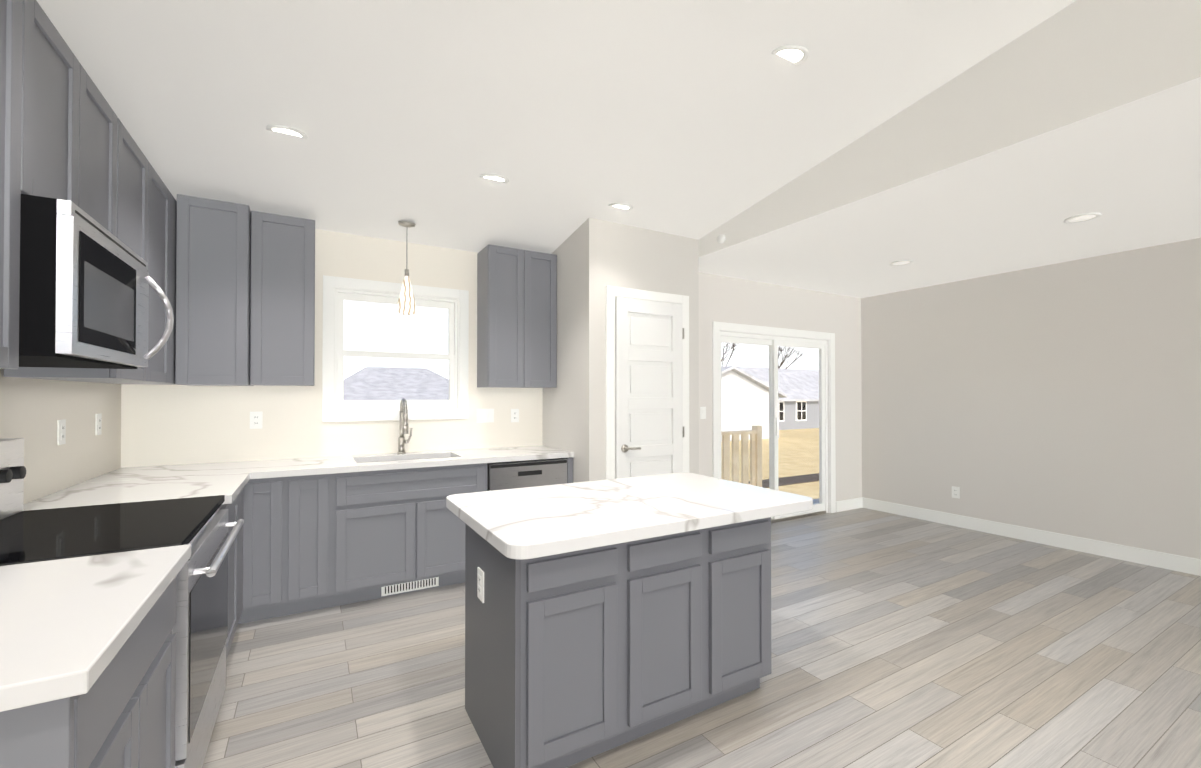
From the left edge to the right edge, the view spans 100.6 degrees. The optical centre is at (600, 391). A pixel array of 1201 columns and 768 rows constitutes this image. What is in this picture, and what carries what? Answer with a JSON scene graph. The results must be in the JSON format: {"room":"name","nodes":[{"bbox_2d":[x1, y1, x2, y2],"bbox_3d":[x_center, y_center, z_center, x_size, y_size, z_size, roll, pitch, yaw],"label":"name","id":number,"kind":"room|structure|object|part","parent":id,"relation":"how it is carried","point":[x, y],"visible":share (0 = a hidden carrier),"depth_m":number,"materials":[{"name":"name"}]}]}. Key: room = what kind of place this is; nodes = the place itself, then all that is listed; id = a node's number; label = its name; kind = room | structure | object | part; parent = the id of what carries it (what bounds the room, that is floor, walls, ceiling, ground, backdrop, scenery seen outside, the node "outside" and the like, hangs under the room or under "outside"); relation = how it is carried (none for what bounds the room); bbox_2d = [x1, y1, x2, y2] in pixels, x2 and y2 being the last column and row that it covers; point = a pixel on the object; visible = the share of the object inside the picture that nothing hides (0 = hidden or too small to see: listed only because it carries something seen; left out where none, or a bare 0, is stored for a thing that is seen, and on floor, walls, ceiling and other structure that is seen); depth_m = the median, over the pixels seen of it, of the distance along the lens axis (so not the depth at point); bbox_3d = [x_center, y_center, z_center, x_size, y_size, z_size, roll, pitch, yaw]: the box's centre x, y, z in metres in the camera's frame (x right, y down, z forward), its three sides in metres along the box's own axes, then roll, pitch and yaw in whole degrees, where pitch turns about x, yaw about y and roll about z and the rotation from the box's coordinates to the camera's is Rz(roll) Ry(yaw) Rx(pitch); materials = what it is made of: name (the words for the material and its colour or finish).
{"room":"kitchen","nodes":[
{"label":"kitchen","id":0,"kind":"room"},
{"bbox_2d":[0,0,1200,558],"bbox_3d":[1.781,-0.600,1.811,7.240,4.000,7.440,0,-1,-30],"label":"wall","id":1,"kind":"structure","parent":0,"point":[1062,398],"depth_m":4.15,"materials":[{"name":"beige"}]},
{"bbox_2d":[0,0,43,375],"bbox_3d":[-1.683,-0.626,1.145,0.328,1.120,0.599,0,-1,-30],"label":"upper cabinet","id":2,"kind":"object","parent":1,"relation":"attached to","point":[21,21],"depth_m":1.41,"materials":[{"name":"grey wood"}]},
{"bbox_2d":[57,419,65,444],"bbox_3d":[-2.605,0.196,2.414,0.009,0.120,0.074,0,-1,-30],"label":"electrical outlet","id":3,"kind":"object","parent":1,"relation":"attached to","point":[61,432],"visible":0.96,"depth_m":2.40,"materials":[{"name":"white plastic"}]},
{"bbox_2d":[44,12,95,216],"bbox_3d":[-1.917,-0.876,1.553,0.328,0.613,0.458,0,-1,-30],"label":"upper cabinet","id":4,"kind":"object","parent":1,"relation":"attached to","point":[65,134],"depth_m":1.71,"materials":[{"name":"grey"}]},
{"bbox_2d":[19,194,173,368],"bbox_3d":[-1.911,-0.333,1.746,0.535,0.465,0.792,0,-1,-30],"label":"microwave","id":5,"kind":"object","parent":4,"relation":"attached to","point":[86,280],"visible":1,"depth_m":1.54,"materials":[{"name":"silver metal"}]},
{"bbox_2d":[4,127,155,383],"bbox_3d":[-2.315,-0.616,2.241,0.328,1.120,0.583,0,-1,-30],"label":"upper cabinet","id":6,"kind":"object","parent":1,"relation":"attached to","point":[139,175],"depth_m":2.42,"materials":[{"name":"grey wood"}]},
{"bbox_2d":[95,413,101,434],"bbox_3d":[-2.845,0.185,2.830,0.009,0.120,0.074,0,-1,-30],"label":"electrical outlet","id":7,"kind":"object","parent":1,"relation":"attached to","point":[98,424],"visible":0.96,"depth_m":2.82,"materials":[{"name":"white"}]},
{"bbox_2d":[92,87,123,242],"bbox_3d":[-2.086,-0.873,1.845,0.328,0.613,0.458,0,-1,-30],"label":"upper cabinet","id":8,"kind":"object","parent":1,"relation":"attached to","point":[107,129],"depth_m":2.05,"materials":[{"name":"grey wood"}]},
{"bbox_2d":[151,172,176,384],"bbox_3d":[-2.569,-0.612,2.682,0.328,1.120,0.675,0,-1,-30],"label":"upper cabinet","id":9,"kind":"object","parent":1,"relation":"attached to","point":[166,204],"depth_m":2.86,"materials":[{"name":"grey wood"}]},
{"bbox_2d":[175,194,314,385],"bbox_3d":[-2.342,-0.618,3.356,0.730,1.155,0.397,0,-1,-30],"label":"upper cabinet","id":10,"kind":"object","parent":1,"relation":"attached to","point":[245,295],"visible":1,"depth_m":3.17,"materials":[{"name":"grey"}]},
{"bbox_2d":[250,412,262,428],"bbox_3d":[-2.432,0.201,3.523,0.074,0.120,0.009,0,-1,-30],"label":"electrical outlet","id":11,"kind":"object","parent":1,"relation":"attached to","point":[256,419],"visible":1,"depth_m":3.52,"materials":[{"name":"white plastic"}]},
{"bbox_2d":[322,275,468,421],"bbox_3d":[-1.631,-0.319,4.046,1.091,1.096,0.123,0,-1,-30],"label":"kitchen window","id":12,"kind":"structure","parent":1,"relation":"in","point":[451,305],"depth_m":3.98,"materials":[{"name":"white wood"}]},
{"bbox_2d":[477,409,493,422],"bbox_3d":[-1.002,0.209,4.346,0.152,0.120,0.012,0,-1,-30],"label":"light switch","id":13,"kind":"object","parent":1,"relation":"attached to","point":[485,415],"visible":1,"depth_m":4.35,"materials":[{"name":"white plastic"}]},
{"bbox_2d":[511,409,518,421],"bbox_3d":[-0.768,0.215,4.482,0.074,0.120,0.009,0,-1,-30],"label":"electrical outlet","id":14,"kind":"object","parent":1,"relation":"attached to","point":[514,415],"visible":1,"depth_m":4.48,"materials":[{"name":"white"}]},
{"bbox_2d":[477,244,556,387],"bbox_3d":[-0.722,-0.616,4.331,0.612,1.160,0.327,0,-1,-30],"label":"upper cabinet","id":15,"kind":"object","parent":1,"relation":"attached to","point":[516,318],"visible":1,"depth_m":4.18,"materials":[{"name":"grey wood"}]},
{"bbox_2d":[606,285,688,479],"bbox_3d":[0.405,0.295,4.114,0.831,2.253,0.018,0,-1,-30],"label":"door frame","id":16,"kind":"structure","parent":1,"relation":"attached to","point":[612,292],"depth_m":3.94,"materials":[{"name":"white"}]},
{"bbox_2d":[615,297,684,478],"bbox_3d":[0.426,0.331,4.083,0.672,2.158,0.090,0,-1,-30],"label":"pantry door","id":17,"kind":"structure","parent":1,"relation":"in","point":[649,377],"depth_m":4.09,"materials":[{"name":"white wood"}]},
{"bbox_3d":[0.245,0.450,3.957,0.158,0.064,0.056,0,-1,-30],"label":"pantry door knob","id":18,"kind":"part","parent":17,"relation":"part of","materials":[{"name":"silver metal"}]},
{"bbox_3d":[0.705,0.338,4.262,0.010,1.760,0.026,0,-1,-30],"label":"pantry door hinges","id":19,"kind":"part","parent":17,"relation":"part of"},
{"bbox_2d":[700,407,705,418],"bbox_3d":[1.015,0.210,4.932,0.074,0.120,0.012,0,-1,-30],"label":"light switch","id":20,"kind":"object","parent":1,"relation":"attached to","point":[702,412],"visible":1,"depth_m":4.93,"materials":[{"name":"white"}]},
{"bbox_2d":[717,234,725,242],"bbox_3d":[1.003,-1.268,4.139,0.027,0.072,0.072,0,-1,-30],"label":"smoke detector","id":21,"kind":"object","parent":1,"relation":"attached to","point":[721,238],"visible":0.92,"depth_m":4.12,"materials":[{"name":"white plastic"}]},
{"bbox_2d":[720,331,827,522],"bbox_3d":[1.926,0.411,5.534,1.754,2.046,0.098,0,-1,-30],"label":"sliding door","id":22,"kind":"structure","parent":1,"relation":"in","point":[773,343],"depth_m":5.55,"materials":[{"name":"glass"},{"name":"white vinyl"}]},
{"bbox_2d":[712,321,835,512],"bbox_3d":[1.956,0.367,5.481,1.930,2.135,0.036,0,-1,-30],"label":"trim","id":23,"kind":"structure","parent":1,"relation":"attached to","point":[717,327],"depth_m":5.46,"materials":[{"name":"white wood"}]},
{"bbox_2d":[836,497,863,511],"bbox_3d":[3.021,1.378,6.077,0.490,0.125,0.016,0,-1,-30],"label":"baseboard","id":24,"kind":"structure","parent":1,"relation":"attached to","point":[844,505],"depth_m":6.08,"materials":[{"name":"white wood"}]},
{"bbox_2d":[952,486,959,498],"bbox_3d":[3.784,1.073,5.317,0.009,0.120,0.074,0,-1,-30],"label":"outlet","id":25,"kind":"object","parent":1,"relation":"attached to","point":[955,492],"visible":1,"depth_m":5.31,"materials":[{"name":"white plastic"}]},
{"bbox_2d":[864,498,1200,575],"bbox_3d":[4.923,1.352,3.333,0.016,0.125,6.670,0,-1,-30],"label":"baseboard","id":26,"kind":"structure","parent":1,"relation":"attached to","point":[1184,564],"depth_m":4.62,"materials":[{"name":"white wood"}]},
{"bbox_2d":[36,0,1200,297],"bbox_3d":[1.781,-1.826,1.822,7.240,1.233,7.440,0,-1,-30],"label":"ceiling","id":27,"kind":"structure","parent":0,"point":[684,118],"depth_m":2.68,"materials":[{"name":"white"}]},
{"bbox_2d":[266,125,307,138],"bbox_3d":[-1.680,-1.389,2.675,0.190,0.034,0.188,0,-1,-30],"label":"recessed light","id":28,"kind":"object","parent":27,"relation":"in","point":[286,129],"visible":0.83,"depth_m":2.64,"materials":[{"name":"white plastic"}]},
{"bbox_2d":[397,221,415,314],"bbox_3d":[-1.447,-0.924,3.727,0.132,0.694,0.132,0,-1,-30],"label":"pendant light","id":29,"kind":"object","parent":27,"relation":"hanging from","point":[406,305],"visible":0.94,"depth_m":3.69,"materials":[{"name":"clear glass"}]},
{"bbox_2d":[479,174,508,182],"bbox_3d":[-0.692,-1.384,3.244,0.190,0.034,0.188,0,-1,-30],"label":"recessed light","id":30,"kind":"object","parent":27,"relation":"in","point":[503,179],"visible":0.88,"depth_m":3.21,"materials":[{"name":"white plastic"}]},
{"bbox_2d":[608,203,632,209],"bbox_3d":[0.148,-1.379,3.729,0.190,0.034,0.188,0,-1,-30],"label":"recessed light","id":31,"kind":"object","parent":27,"relation":"in","point":[625,206],"visible":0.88,"depth_m":3.69,"materials":[{"name":"white plastic"}]},
{"bbox_2d":[771,45,808,64],"bbox_3d":[0.907,-1.623,2.414,0.190,0.034,0.188,0,-1,-30],"label":"recessed light","id":32,"kind":"object","parent":27,"relation":"in","point":[797,54],"visible":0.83,"depth_m":2.38,"materials":[{"name":"white"}]},
{"bbox_2d":[889,260,912,265],"bbox_3d":[2.755,-1.178,4.571,0.190,0.009,0.190,0,-1,-30],"label":"recessed light","id":33,"kind":"object","parent":27,"relation":"in","point":[900,262],"visible":1,"depth_m":4.55,"materials":[{"name":"white"}]},
{"bbox_2d":[1063,213,1101,222],"bbox_3d":[3.303,-1.189,3.421,0.190,0.009,0.190,0,-1,-30],"label":"recessed light","id":34,"kind":"object","parent":27,"relation":"in","point":[1082,217],"visible":1,"depth_m":3.41,"materials":[{"name":"white plastic"}]},
{"bbox_2d":[202,498,1200,767],"bbox_3d":[1.781,1.425,1.792,7.240,0.050,7.440,0,-1,-30],"label":"floor","id":35,"kind":"structure","parent":0,"point":[904,642],"depth_m":2.50,"materials":[{"name":"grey wood"}]},
{"bbox_2d":[0,576,176,767],"bbox_3d":[-1.390,0.949,0.998,0.702,0.888,0.786,0,-1,-30],"label":"base cabinet","id":36,"kind":"object","parent":35,"relation":"on","point":[121,713],"visible":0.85,"depth_m":1.05,"materials":[{"name":"grey wood"}]},
{"bbox_2d":[0,544,190,711],"bbox_3d":[-1.370,0.482,0.997,0.732,0.040,0.817,0,-1,-30],"label":"countertop","id":37,"kind":"structure","parent":36,"relation":"on","point":[68,626],"depth_m":1.04,"materials":[{"name":"stone"}]},
{"bbox_2d":[0,438,243,767],"bbox_3d":[-1.769,0.789,1.742,0.783,1.220,0.862,0,-1,-30],"label":"range","id":38,"kind":"object","parent":35,"relation":"on","point":[200,525],"visible":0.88,"depth_m":1.74,"materials":[{"name":"silver metal"}]},
{"bbox_2d":[219,488,243,659],"bbox_3d":[-2.248,0.963,2.485,0.702,0.888,0.891,0,-1,-30],"label":"base cabinet","id":39,"kind":"object","parent":35,"relation":"on","point":[235,571],"visible":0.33,"depth_m":2.68,"materials":[{"name":"grey wood"}]},
{"bbox_2d":[23,469,258,510],"bbox_3d":[-2.191,0.496,2.439,0.750,0.040,0.750,0,-1,-30],"label":"countertop","id":40,"kind":"structure","parent":39,"relation":"on","point":[229,480],"depth_m":2.43,"materials":[{"name":"stone"}]},
{"bbox_2d":[238,479,253,623],"bbox_3d":[-2.564,0.968,3.075,0.745,0.888,0.636,0,-1,-30],"label":"base cabinet","id":41,"kind":"object","parent":35,"relation":"on","point":[247,615],"depth_m":2.98,"materials":[{"name":"grey wood"}]},
{"bbox_2d":[98,445,573,478],"bbox_3d":[-1.628,0.597,3.606,2.892,0.220,0.658,0,-1,-30],"label":"countertop","id":42,"kind":"structure","parent":41,"relation":"on","point":[275,468],"depth_m":3.44,"materials":[{"name":"stone"}]},
{"bbox_2d":[397,398,412,453],"bbox_3d":[-1.506,0.269,3.879,0.116,0.439,0.245,0,-1,-30],"label":"faucet","id":43,"kind":"object","parent":42,"relation":"on","point":[403,424],"visible":1,"depth_m":3.92,"materials":[{"name":"silver metal"}]},
{"bbox_2d":[254,476,301,620],"bbox_3d":[-2.162,0.970,3.307,0.298,0.888,0.636,0,-1,-30],"label":"base cabinet","id":44,"kind":"object","parent":35,"relation":"on","point":[278,500],"depth_m":3.06,"materials":[{"name":"grey wood"}]},
{"bbox_2d":[302,472,353,611],"bbox_3d":[-1.976,0.971,3.414,0.433,0.888,0.636,0,-1,-30],"label":"base cabinet","id":45,"kind":"object","parent":35,"relation":"on","point":[315,542],"depth_m":3.21,"materials":[{"name":"grey wood"}]},
{"bbox_2d":[354,485,465,602],"bbox_3d":[-1.438,1.108,3.723,0.858,0.620,0.636,0,-1,-30],"label":"base cabinet","id":46,"kind":"object","parent":35,"relation":"on","point":[401,535],"depth_m":3.42,"materials":[{"name":"grey wood"}]},
{"bbox_2d":[381,577,438,595],"bbox_3d":[-1.337,1.366,3.515,0.380,0.076,0.008,0,-1,-30],"label":"air vent register","id":47,"kind":"object","parent":46,"relation":"attached to","point":[408,586],"visible":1,"depth_m":3.51,"materials":[{"name":"white metal"}]},
{"bbox_2d":[488,458,566,490],"bbox_3d":[-0.704,0.981,4.143,0.640,0.883,0.632,0,-1,-30],"label":"dishwasher","id":48,"kind":"object","parent":35,"relation":"on","point":[519,474],"visible":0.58,"depth_m":3.86,"materials":[{"name":"silver metal"}]},
{"bbox_2d":[465,517,770,767],"bbox_3d":[0.101,0.982,2.252,1.255,0.845,0.632,0,-1,-30],"label":"kitchen island","id":49,"kind":"object","parent":35,"relation":"on","point":[573,657],"visible":0.92,"depth_m":1.91,"materials":[{"name":"grey"}]},
{"bbox_2d":[477,567,483,602],"bbox_3d":[-0.480,0.772,1.995,0.009,0.120,0.074,0,-1,-30],"label":"outlet","id":50,"kind":"object","parent":49,"relation":"attached to","point":[480,583],"visible":1,"depth_m":1.99,"materials":[{"name":"white plastic"}]},
{"bbox_2d":[446,472,812,559],"bbox_3d":[0.134,0.535,2.420,1.535,0.049,0.980,0,-1,-30],"label":"island countertop","id":51,"kind":"structure","parent":49,"relation":"on","point":[530,522],"depth_m":2.17,"materials":[{"name":"stone"}]},
{"label":"outside","id":52,"kind":"structure","parent":0,"visible":0},
{"bbox_2d":[721,428,818,498],"bbox_3d":[-20.066,3.211,62.678,150.000,0.130,119.860,0,-1,-30],"label":"ground","id":53,"kind":"structure","parent":52,"point":[786,439],"depth_m":19.78,"materials":[{"name":"yellow plant"}]},
{"bbox_2d":[344,367,448,399],"bbox_3d":[-15.054,0.793,35.495,10.500,5.050,16.000,0,-1,-30],"label":"house","id":54,"kind":"structure","parent":53,"relation":"on","point":[409,373],"depth_m":31.73,"materials":[{"name":"grey"}]},
{"bbox_2d":[721,343,736,365],"bbox_3d":[14.118,-1.767,56.398,5.153,9.766,4.216,0,-1,-30],"label":"tree","id":55,"kind":"object","parent":53,"relation":"on","point":[733,350],"depth_m":56.86,"materials":[{"name":"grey plant"}]},
{"bbox_2d":[721,426,761,486],"bbox_3d":[1.607,1.567,6.195,2.700,2.150,1.355,0,-1,-30],"label":"deck railing","id":56,"kind":"object","parent":53,"relation":"on","point":[754,443],"depth_m":7.18,"materials":[{"name":"brown wood"}]},
{"bbox_2d":[721,366,786,441],"bbox_3d":[6.423,0.808,30.680,9.000,4.530,4.900,0,-1,-30],"label":"house","id":57,"kind":"structure","parent":53,"relation":"on","point":[726,410],"depth_m":29.37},
{"bbox_2d":[721,366,818,429],"bbox_3d":[14.280,0.566,43.180,22.700,5.250,8.700,0,-1,-30],"label":"house","id":58,"kind":"structure","parent":53,"relation":"on","point":[788,422],"depth_m":40.28,"materials":[{"name":"grey"}]},
{"bbox_2d":[768,346,803,368],"bbox_3d":[21.064,-1.144,57.140,4.696,8.535,2.941,0,-1,-30],"label":"tree","id":59,"kind":"object","parent":53,"relation":"on","point":[785,357],"depth_m":56.97,"materials":[{"name":"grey plant"}]}
]}

